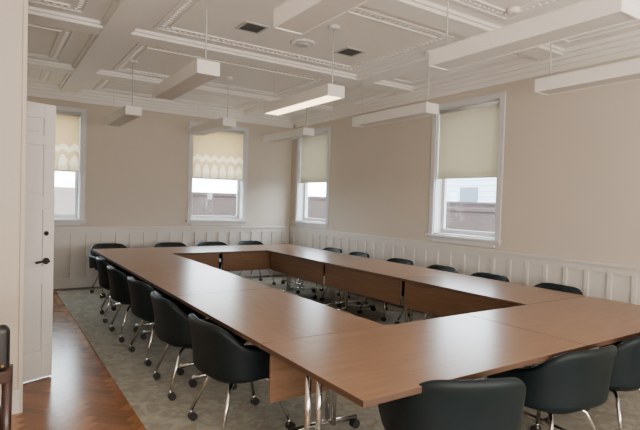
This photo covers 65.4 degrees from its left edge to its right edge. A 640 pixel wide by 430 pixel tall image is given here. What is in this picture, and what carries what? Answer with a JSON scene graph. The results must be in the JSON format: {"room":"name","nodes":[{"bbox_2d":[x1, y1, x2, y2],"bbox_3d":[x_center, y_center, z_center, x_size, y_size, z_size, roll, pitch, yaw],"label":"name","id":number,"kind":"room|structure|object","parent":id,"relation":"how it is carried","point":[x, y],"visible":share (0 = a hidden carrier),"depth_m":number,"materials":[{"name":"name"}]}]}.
{"room":"conference room","nodes":[
{"label":"conference room","id":0,"kind":"room"},
{"bbox_2d":[0,0,22,414],"bbox_3d":[-3.473,-0.264,2.700,3.185,3.280,0.290,1,2,-34],"label":"wall","id":1,"kind":"structure","parent":0,"point":[11,11],"depth_m":3.44,"materials":[{"name":"paint"}]},
{"bbox_2d":[18,0,27,412],"bbox_3d":[-2.148,-0.248,3.592,0.030,3.280,0.305,1,2,-34],"label":"trim","id":2,"kind":"structure","parent":1,"relation":"attached to","point":[25,2],"depth_m":3.47,"materials":[{"name":"paint"}]},
{"bbox_2d":[28,0,91,13],"bbox_3d":[-2.104,-1.886,3.801,0.810,0.014,1.700,1,2,-34],"label":"trim","id":3,"kind":"structure","parent":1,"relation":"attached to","point":[46,3],"depth_m":4.52,"materials":[{"name":"paint"}]},
{"bbox_2d":[27,96,291,231],"bbox_3d":[-3.070,-0.419,9.079,6.200,3.280,0.250,1,2,-34],"label":"wall","id":4,"kind":"structure","parent":0,"point":[137,170],"depth_m":8.97,"materials":[{"name":"paint"}]},
{"bbox_2d":[54,105,86,224],"bbox_3d":[-4.482,-0.805,8.085,1.250,1.940,0.300,1,2,-34],"label":"window","id":5,"kind":"structure","parent":4,"relation":"in","point":[78,218],"depth_m":8.30,"materials":[{"name":"paint"}]},
{"bbox_2d":[55,111,79,197],"bbox_3d":[-4.447,-0.994,8.037,1.020,1.401,0.057,1,2,-34],"label":"roller blind","id":6,"kind":"object","parent":5,"relation":"attached to","point":[67,138],"visible":0.47,"depth_m":8.21,"materials":[{"name":"white fabric"}]},
{"bbox_2d":[59,0,160,92],"bbox_3d":[-0.880,-1.808,3.264,0.320,0.070,11.750,1,2,-34],"label":"ceiling beam","id":7,"kind":"structure","parent":4,"relation":"attached to","point":[122,17],"depth_m":5.31,"materials":[{"name":"paint"}]},
{"bbox_2d":[53,269,284,288],"bbox_3d":[-3.036,1.146,8.987,5.687,0.160,0.038,1,2,-34],"label":"baseboard","id":8,"kind":"structure","parent":4,"relation":"attached to","point":[73,282],"depth_m":8.40,"materials":[{"name":"paint"}]},
{"bbox_2d":[53,226,289,278],"bbox_3d":[-3.024,0.716,8.979,5.688,1.020,0.055,1,2,-34],"label":"wainscoting","id":9,"kind":"structure","parent":4,"relation":"attached to","point":[72,245],"depth_m":8.82,"materials":[{"name":"paint"}]},
{"bbox_2d":[186,121,248,224],"bbox_3d":[-2.014,-0.775,9.720,1.250,1.940,0.300,1,2,-34],"label":"window","id":10,"kind":"structure","parent":4,"relation":"in","point":[241,203],"depth_m":9.81,"materials":[{"name":"paint"}]},
{"bbox_2d":[192,130,243,180],"bbox_3d":[-1.980,-0.963,9.671,1.020,1.401,0.057,1,2,-34],"label":"roller blind","id":11,"kind":"object","parent":10,"relation":"attached to","point":[217,155],"visible":0.86,"depth_m":9.67,"materials":[{"name":"white fabric"}]},
{"bbox_2d":[243,53,428,116],"bbox_3d":[1.787,-1.775,5.032,0.320,0.070,11.750,1,2,-34],"label":"trim","id":12,"kind":"structure","parent":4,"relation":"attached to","point":[420,61],"depth_m":6.38,"materials":[{"name":"paint"}]},
{"bbox_2d":[11,274,439,429],"bbox_3d":[-0.896,1.535,3.407,8.800,0.200,12.250,1,2,-34],"label":"floor","id":13,"kind":"structure","parent":0,"point":[80,393],"depth_m":3.92,"materials":[{"name":"brown wood"}]},
{"bbox_2d":[0,324,13,429],"bbox_3d":[-1.829,0.967,2.364,0.594,0.935,0.561,0,2,-39],"label":"wooden armchair","id":14,"kind":"object","parent":13,"relation":"on","point":[6,369],"visible":1,"depth_m":2.32,"materials":[{"name":"black leather"}]},
{"bbox_2d":[56,276,639,429],"bbox_3d":[0.346,1.427,4.884,4.240,0.012,10.050,1,2,-34],"label":"area rug","id":15,"kind":"object","parent":13,"relation":"on","point":[147,396],"visible":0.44,"depth_m":3.96,"materials":[{"name":"carpet"}]},
{"bbox_2d":[89,243,126,297],"bbox_3d":[-3.253,0.853,7.825,0.703,0.768,0.632,0,2,-40],"label":"chair","id":16,"kind":"object","parent":15,"relation":"on","point":[92,255],"visible":0.41,"depth_m":7.83,"materials":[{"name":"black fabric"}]},
{"bbox_2d":[96,256,132,322],"bbox_3d":[-2.513,0.915,6.326,0.632,0.768,0.703,1,2,-28],"label":"chair","id":17,"kind":"object","parent":15,"relation":"on","point":[102,264],"visible":0.47,"depth_m":6.04,"materials":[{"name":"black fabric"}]},
{"bbox_2d":[107,265,152,342],"bbox_3d":[-2.040,0.949,5.557,0.632,0.768,0.703,1,2,-34],"label":"chair","id":18,"kind":"object","parent":15,"relation":"on","point":[119,288],"visible":0.52,"depth_m":5.26,"materials":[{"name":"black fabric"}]},
{"bbox_2d":[127,276,180,365],"bbox_3d":[-1.534,0.982,4.848,0.632,0.768,0.703,1,2,-37],"label":"chair","id":19,"kind":"object","parent":15,"relation":"on","point":[140,292],"visible":0.56,"depth_m":4.56,"materials":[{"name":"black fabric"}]},
{"bbox_2d":[103,253,210,332],"bbox_3d":[-2.119,0.946,6.341,0.926,0.728,1.563,1,2,-34],"label":"conference table","id":20,"kind":"object","parent":15,"relation":"on","point":[129,263],"visible":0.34,"depth_m":6.19,"materials":[{"name":"brown wood"}]},
{"bbox_2d":[92,246,221,306],"bbox_3d":[-2.482,0.902,7.597,1.706,0.728,0.926,1,2,-34],"label":"conference table","id":21,"kind":"object","parent":15,"relation":"on","point":[207,256],"visible":0.41,"depth_m":7.53,"materials":[{"name":"brown wood"}]},
{"bbox_2d":[155,242,187,246],"bbox_3d":[-2.440,0.864,8.340,0.703,0.768,0.632,1,2,-34],"label":"chair","id":22,"kind":"object","parent":15,"relation":"on","point":[163,244],"visible":0.07,"depth_m":8.56,"materials":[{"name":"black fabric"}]},
{"bbox_2d":[151,291,236,400],"bbox_3d":[-1.062,1.016,4.097,0.632,0.768,0.703,1,2,-31],"label":"chair","id":23,"kind":"object","parent":15,"relation":"on","point":[172,327],"visible":0.68,"depth_m":3.80,"materials":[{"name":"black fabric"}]},
{"bbox_2d":[131,267,272,375],"bbox_3d":[-1.255,1.006,5.036,0.926,0.728,1.563,1,2,-34],"label":"conference table","id":24,"kind":"object","parent":15,"relation":"on","point":[200,280],"visible":0.46,"depth_m":4.87,"materials":[{"name":"brown wood"}]},
{"bbox_2d":[197,241,229,272],"bbox_3d":[-1.830,0.872,8.744,0.703,0.768,0.632,1,2,-31],"label":"chair","id":25,"kind":"object","parent":15,"relation":"on","point":[209,243],"visible":0.12,"depth_m":8.96,"materials":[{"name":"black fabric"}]},
{"bbox_2d":[188,313,295,429],"bbox_3d":[-0.559,1.050,3.373,0.632,0.768,0.703,1,2,-36],"label":"chair","id":26,"kind":"object","parent":15,"relation":"on","point":[220,354],"visible":0.85,"depth_m":3.08,"materials":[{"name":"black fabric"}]},
{"bbox_2d":[237,241,275,284],"bbox_3d":[-1.190,0.879,9.167,0.703,0.768,0.632,1,2,-36],"label":"chair","id":27,"kind":"object","parent":15,"relation":"on","point":[240,242],"visible":0.2,"depth_m":9.33,"materials":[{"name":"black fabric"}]},
{"bbox_2d":[202,244,313,286],"bbox_3d":[-1.057,0.920,8.541,1.706,0.728,0.926,1,2,-34],"label":"conference table","id":28,"kind":"object","parent":15,"relation":"on","point":[233,257],"visible":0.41,"depth_m":8.06,"materials":[{"name":"brown wood"}]},
{"bbox_2d":[175,288,384,429],"bbox_3d":[-0.391,1.065,3.730,0.926,0.728,1.563,1,2,-34],"label":"conference table","id":29,"kind":"object","parent":15,"relation":"on","point":[258,316],"visible":0.7,"depth_m":3.48,"materials":[{"name":"brown wood"}]},
{"bbox_2d":[296,247,341,298],"bbox_3d":[0.013,0.939,8.261,0.632,0.768,0.703,1,2,-36],"label":"chair","id":30,"kind":"object","parent":15,"relation":"on","point":[337,250],"visible":0.14,"depth_m":8.29,"materials":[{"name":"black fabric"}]},
{"bbox_2d":[268,249,371,305],"bbox_3d":[-0.043,0.971,7.716,0.926,0.728,1.563,1,2,-34],"label":"conference table","id":31,"kind":"object","parent":15,"relation":"on","point":[306,264],"visible":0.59,"depth_m":7.46,"materials":[{"name":"brown wood"}]},
{"bbox_2d":[320,252,369,306],"bbox_3d":[0.406,0.966,7.668,0.632,0.768,0.703,1,2,-31],"label":"chair","id":32,"kind":"object","parent":15,"relation":"on","point":[361,254],"visible":0.14,"depth_m":7.73,"materials":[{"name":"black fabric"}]},
{"bbox_2d":[357,258,413,321],"bbox_3d":[0.929,1.002,6.877,0.632,0.768,0.703,1,2,-35],"label":"chair","id":33,"kind":"object","parent":15,"relation":"on","point":[396,260],"visible":0.11,"depth_m":6.92,"materials":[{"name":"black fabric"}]},
{"bbox_2d":[321,259,454,322],"bbox_3d":[0.821,1.031,6.411,0.926,0.728,1.563,1,2,-34],"label":"conference table","id":34,"kind":"object","parent":15,"relation":"on","point":[373,278],"visible":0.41,"depth_m":6.17,"materials":[{"name":"brown wood"}]},
{"bbox_2d":[261,314,586,429],"bbox_3d":[0.623,1.117,2.905,1.706,0.728,0.926,1,2,-34],"label":"conference table","id":35,"kind":"object","parent":15,"relation":"on","point":[368,367],"visible":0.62,"depth_m":2.74,"materials":[{"name":"brown wood"}]},
{"bbox_2d":[394,265,457,323],"bbox_3d":[1.354,1.032,6.234,0.632,0.768,0.703,1,2,-31],"label":"chair","id":36,"kind":"object","parent":15,"relation":"on","point":[436,267],"visible":0.07,"depth_m":6.31,"materials":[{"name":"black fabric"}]},
{"bbox_2d":[378,377,525,429],"bbox_3d":[0.649,1.108,2.514,0.703,0.768,0.632,1,2,-9],"label":"chair","id":37,"kind":"object","parent":15,"relation":"on","point":[487,403],"visible":0.92,"depth_m":2.23,"materials":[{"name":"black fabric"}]},
{"bbox_2d":[470,272,508,281],"bbox_3d":[1.756,1.060,5.627,0.632,0.768,0.703,1,2,-34],"label":"chair","id":38,"kind":"object","parent":15,"relation":"on","point":[498,277],"visible":0.1,"depth_m":5.77,"materials":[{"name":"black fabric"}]},
{"bbox_2d":[400,273,584,367],"bbox_3d":[1.685,1.091,5.105,0.926,0.728,1.563,1,2,-34],"label":"conference table","id":39,"kind":"object","parent":15,"relation":"on","point":[444,295],"visible":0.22,"depth_m":4.98,"materials":[{"name":"brown wood"}]},
{"bbox_2d":[487,345,616,429],"bbox_3d":[1.401,1.117,3.040,0.703,0.768,0.632,1,2,-28],"label":"chair","id":40,"kind":"object","parent":15,"relation":"on","point":[574,381],"visible":0.86,"depth_m":2.75,"materials":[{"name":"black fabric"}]},
{"bbox_2d":[467,296,639,429],"bbox_3d":[2.048,1.135,3.850,1.706,0.728,0.926,1,2,-34],"label":"conference table","id":41,"kind":"object","parent":15,"relation":"on","point":[593,322],"visible":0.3,"depth_m":3.66,"materials":[{"name":"brown wood"}]},
{"bbox_2d":[533,283,582,294],"bbox_3d":[2.209,1.091,4.943,0.632,0.768,0.703,1,2,-31],"label":"chair","id":42,"kind":"object","parent":15,"relation":"on","point":[552,286],"visible":0.03,"depth_m":5.07,"materials":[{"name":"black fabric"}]},
{"bbox_2d":[544,336,639,429],"bbox_3d":[1.986,1.124,3.427,0.703,0.768,0.632,1,2,-34],"label":"chair","id":43,"kind":"object","parent":15,"relation":"on","point":[625,376],"visible":0.4,"depth_m":3.11,"materials":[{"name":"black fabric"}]},
{"bbox_2d":[27,0,639,116],"bbox_3d":[-0.793,-1.942,3.316,8.800,0.200,12.250,1,2,-34],"label":"ceiling","id":44,"kind":"structure","parent":0,"point":[377,39],"depth_m":5.40,"materials":[{"name":"paint"}]},
{"bbox_2d":[27,67,53,82],"bbox_3d":[-4.297,-2.038,7.113,0.810,0.014,0.950,1,2,-34],"label":"trim","id":45,"kind":"structure","parent":44,"relation":"attached to","point":[42,72],"depth_m":7.35,"materials":[{"name":"paint"}]},
{"bbox_2d":[28,22,75,60],"bbox_3d":[-3.304,-1.970,5.613,0.810,0.014,1.450,1,2,-34],"label":"trim","id":46,"kind":"structure","parent":44,"relation":"attached to","point":[52,28],"depth_m":5.62,"materials":[{"name":"paint"}]},
{"bbox_2d":[105,59,141,126],"bbox_3d":[-2.723,-1.642,6.859,0.200,0.700,1.360,1,2,-34],"label":"pendant light","id":47,"kind":"object","parent":44,"relation":"hanging from","point":[125,114],"visible":0.98,"depth_m":6.48,"materials":[{"name":"metal"}]},
{"bbox_2d":[93,79,259,109],"bbox_3d":[-2.358,-2.014,8.397,2.560,0.014,0.950,1,2,-34],"label":"trim","id":48,"kind":"structure","parent":44,"relation":"attached to","point":[102,80],"depth_m":8.42,"materials":[{"name":"paint"}]},
{"bbox_2d":[152,0,219,100],"bbox_3d":[-1.290,-1.542,4.692,0.200,0.700,1.360,1,2,-34],"label":"pendant light","id":49,"kind":"object","parent":44,"relation":"hanging from","point":[199,72],"visible":0.99,"depth_m":4.42,"materials":[{"name":"metal"}]},
{"bbox_2d":[190,76,235,135],"bbox_3d":[-1.640,-1.628,7.577,0.200,0.700,1.360,1,2,-34],"label":"pendant light","id":50,"kind":"object","parent":44,"relation":"hanging from","point":[223,123],"visible":1,"depth_m":7.30,"materials":[{"name":"metal"}]},
{"bbox_2d":[112,43,325,95],"bbox_3d":[-1.366,-1.946,6.897,2.560,0.014,1.450,1,2,-34],"label":"trim","id":51,"kind":"structure","parent":44,"relation":"attached to","point":[312,81],"depth_m":6.69,"materials":[{"name":"paint"}]},
{"bbox_2d":[235,20,269,33],"bbox_3d":[-0.677,-1.876,4.986,0.260,0.012,0.260,1,2,-34],"label":"ceiling vent","id":52,"kind":"object","parent":44,"relation":"in","point":[248,26],"visible":1,"depth_m":4.98,"materials":[{"name":"grey plastic"}]},
{"bbox_2d":[263,90,313,142],"bbox_3d":[-0.539,-1.615,8.305,0.200,0.700,1.360,1,2,-34],"label":"pendant light","id":53,"kind":"object","parent":44,"relation":"hanging from","point":[303,132],"visible":0.83,"depth_m":8.10,"materials":[{"name":"metal"}]},
{"bbox_2d":[282,109,307,115],"bbox_3d":[-0.587,-1.992,9.570,0.410,0.014,0.950,1,2,-34],"label":"trim","id":54,"kind":"structure","parent":44,"relation":"attached to","point":[307,109],"depth_m":9.75,"materials":[{"name":"paint"}]},
{"bbox_2d":[290,38,314,47],"bbox_3d":[-0.190,-1.862,5.429,0.278,0.035,0.278,1,2,-34],"label":"ceiling speaker","id":55,"kind":"object","parent":44,"relation":"attached to","point":[300,42],"visible":1,"depth_m":5.37,"materials":[{"name":"plastic"}]},
{"bbox_2d":[153,0,453,70],"bbox_3d":[-0.166,-1.863,5.085,2.560,0.014,1.700,1,2,-34],"label":"trim","id":56,"kind":"structure","parent":44,"relation":"attached to","point":[404,50],"depth_m":5.20,"materials":[{"name":"paint"}]},
{"bbox_2d":[263,24,344,115],"bbox_3d":[-0.206,-1.529,5.410,0.200,0.700,1.360,1,2,-34],"label":"pendant light","id":57,"kind":"object","parent":44,"relation":"hanging from","point":[325,93],"visible":1,"depth_m":5.15,"materials":[{"name":"metal"}]},
{"bbox_2d":[273,0,369,34],"bbox_3d":[0.188,-1.440,2.459,0.200,0.700,1.360,1,2,-34],"label":"pendant light","id":58,"kind":"object","parent":44,"relation":"hanging from","point":[300,17],"visible":1,"depth_m":2.79,"materials":[{"name":"metal"}]},
{"bbox_2d":[334,46,365,56],"bbox_3d":[0.341,-1.865,5.696,0.260,0.012,0.260,1,2,-34],"label":"ceiling vent","id":59,"kind":"object","parent":44,"relation":"in","point":[347,51],"visible":1,"depth_m":5.68,"materials":[{"name":"grey plastic"}]},
{"bbox_2d":[324,86,382,104],"bbox_3d":[0.406,-1.924,8.071,0.410,0.014,1.450,1,2,-34],"label":"trim","id":60,"kind":"structure","parent":44,"relation":"attached to","point":[361,86],"depth_m":7.85,"materials":[{"name":"paint"}]},
{"bbox_2d":[352,50,438,126],"bbox_3d":[0.895,-1.515,6.139,0.200,0.700,1.360,1,2,-34],"label":"pendant light","id":61,"kind":"object","parent":44,"relation":"hanging from","point":[424,109],"visible":0.89,"depth_m":5.93,"materials":[{"name":"metal"}]},
{"bbox_2d":[390,54,516,83],"bbox_3d":[1.605,-1.841,6.258,0.410,0.014,1.700,1,2,-34],"label":"trim","id":62,"kind":"structure","parent":44,"relation":"attached to","point":[510,55],"depth_m":6.41,"materials":[{"name":"paint"}]},
{"bbox_2d":[449,0,565,20],"bbox_3d":[1.075,-1.776,3.210,2.560,0.014,1.600,1,2,-34],"label":"trim","id":63,"kind":"structure","parent":44,"relation":"attached to","point":[552,2],"depth_m":4.29,"materials":[{"name":"paint"}]},
{"bbox_2d":[507,6,519,15],"bbox_3d":[1.685,-1.772,4.334,0.115,0.045,0.115,1,2,-34],"label":"smoke detector","id":64,"kind":"object","parent":44,"relation":"attached to","point":[515,10],"visible":1,"depth_m":4.30,"materials":[{"name":"plastic"}]},
{"bbox_2d":[428,0,639,70],"bbox_3d":[1.272,-1.427,3.177,0.200,0.700,1.360,1,2,-34],"label":"pendant light","id":65,"kind":"object","parent":44,"relation":"hanging from","point":[587,16],"visible":1,"depth_m":3.00,"materials":[{"name":"metal"}]},
{"bbox_2d":[534,10,639,94],"bbox_3d":[2.373,-1.413,3.905,0.200,0.700,1.360,1,2,-34],"label":"pendant light","id":66,"kind":"object","parent":44,"relation":"hanging from","point":[628,70],"visible":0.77,"depth_m":4.06,"materials":[{"name":"metal"}]},
{"bbox_2d":[561,23,639,43],"bbox_3d":[2.846,-1.755,4.383,0.410,0.014,1.600,1,2,-34],"label":"trim","id":67,"kind":"structure","parent":44,"relation":"attached to","point":[637,24],"depth_m":4.86,"materials":[{"name":"paint"}]},
{"bbox_2d":[289,56,639,265],"bbox_3d":[2.719,-0.159,5.722,0.250,3.280,11.750,1,2,-34],"label":"wall","id":68,"kind":"structure","parent":0,"point":[571,186],"depth_m":5.83,"materials":[{"name":"paint"}]},
{"bbox_2d":[27,58,333,111],"bbox_3d":[-2.099,-1.964,7.641,5.700,0.060,0.320,1,2,-34],"label":"ceiling beam","id":69,"kind":"structure","parent":68,"relation":"attached to","point":[31,63],"depth_m":7.25,"materials":[{"name":"paint"}]},
{"bbox_2d":[28,6,413,93],"bbox_3d":[-0.968,-1.885,5.933,5.700,0.060,0.320,1,2,-34],"label":"ceiling beam","id":70,"kind":"structure","parent":68,"relation":"attached to","point":[35,15],"depth_m":5.63,"materials":[{"name":"paint"}]},
{"bbox_2d":[292,126,330,228],"bbox_3d":[-0.081,-0.722,9.897,0.300,1.940,1.250,1,2,-34],"label":"window","id":71,"kind":"structure","parent":68,"relation":"in","point":[301,189],"depth_m":10.26,"materials":[{"name":"paint"}]},
{"bbox_2d":[300,131,327,182],"bbox_3d":[-0.119,-0.913,9.863,0.057,1.401,1.020,1,2,-34],"label":"roller blind","id":72,"kind":"object","parent":71,"relation":"attached to","point":[313,148],"visible":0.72,"depth_m":9.85,"materials":[{"name":"white fabric"}]},
{"bbox_2d":[27,30,639,128],"bbox_3d":[0.285,-1.729,4.039,5.700,0.200,11.750,1,2,-34],"label":"trim","id":73,"kind":"structure","parent":68,"relation":"attached to","point":[626,45],"depth_m":7.48,"materials":[{"name":"paint"}]},
{"bbox_2d":[323,276,598,349],"bbox_3d":[2.566,1.399,5.656,0.023,0.160,11.690,1,2,-34],"label":"baseboard","id":74,"kind":"structure","parent":68,"relation":"attached to","point":[402,298],"depth_m":7.61,"materials":[{"name":"paint"}]},
{"bbox_2d":[362,0,563,60],"bbox_3d":[-0.783,-1.811,3.299,8.300,0.060,0.320,1,2,-34],"label":"trim","id":75,"kind":"structure","parent":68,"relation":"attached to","point":[424,12],"depth_m":4.50,"materials":[{"name":"paint"}]},
{"bbox_2d":[289,226,639,304],"bbox_3d":[2.574,0.969,5.645,0.055,1.020,11.695,1,2,-34],"label":"wainscoting","id":76,"kind":"structure","parent":68,"relation":"attached to","point":[619,282],"depth_m":6.17,"materials":[{"name":"paint"}]},
{"bbox_2d":[425,92,505,247],"bbox_3d":[2.014,-0.577,6.731,0.300,1.940,1.250,1,2,-34],"label":"window","id":77,"kind":"structure","parent":68,"relation":"in","point":[438,187],"depth_m":6.82,"materials":[{"name":"paint"}]},
{"bbox_2d":[438,100,499,205],"bbox_3d":[1.976,-0.768,6.697,0.057,1.401,1.020,1,2,-34],"label":"roller blind","id":78,"kind":"object","parent":77,"relation":"attached to","point":[468,135],"visible":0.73,"depth_m":6.67,"materials":[{"name":"white fabric"}]},
{"bbox_3d":[-4.171,-0.354,5.353,0.250,3.280,4.750,1,2,-34],"label":"wall","id":79,"kind":"structure","parent":0,"visible":0},
{"bbox_2d":[23,101,55,381],"bbox_3d":[-2.491,0.225,3.846,0.109,2.278,0.873,3,2,35],"label":"door","id":80,"kind":"structure","parent":79,"relation":"in","point":[41,118],"depth_m":4.12,"materials":[{"name":"paint"}]},
{"label":"outside","id":81,"kind":"structure","parent":0,"visible":0},
{"bbox_3d":[2.755,1.969,13.914,80.000,0.200,80.000,1,2,-34],"label":"ground","id":82,"kind":"structure","parent":81,"visible":0},
{"bbox_2d":[54,187,495,218],"bbox_3d":[-1.908,0.464,17.359,36.000,2.350,0.400,1,2,-34],"label":"brick wall","id":83,"kind":"structure","parent":82,"relation":"on","point":[203,203],"depth_m":16.19,"materials":[{"name":"brown brick"}]},
{"bbox_2d":[445,207,494,231],"bbox_3d":[10.388,1.228,6.931,0.400,2.100,32.000,1,2,-34],"label":"brick wall","id":84,"kind":"structure","parent":82,"relation":"on","point":[471,219],"depth_m":15.32,"materials":[{"name":"brown brick"}]},
{"bbox_2d":[446,178,496,202],"bbox_3d":[15.040,-0.494,22.532,6.050,5.000,25.000,1,2,-34],"label":"building","id":85,"kind":"structure","parent":82,"relation":"on","point":[483,190],"depth_m":27.25,"materials":[{"name":"white"}]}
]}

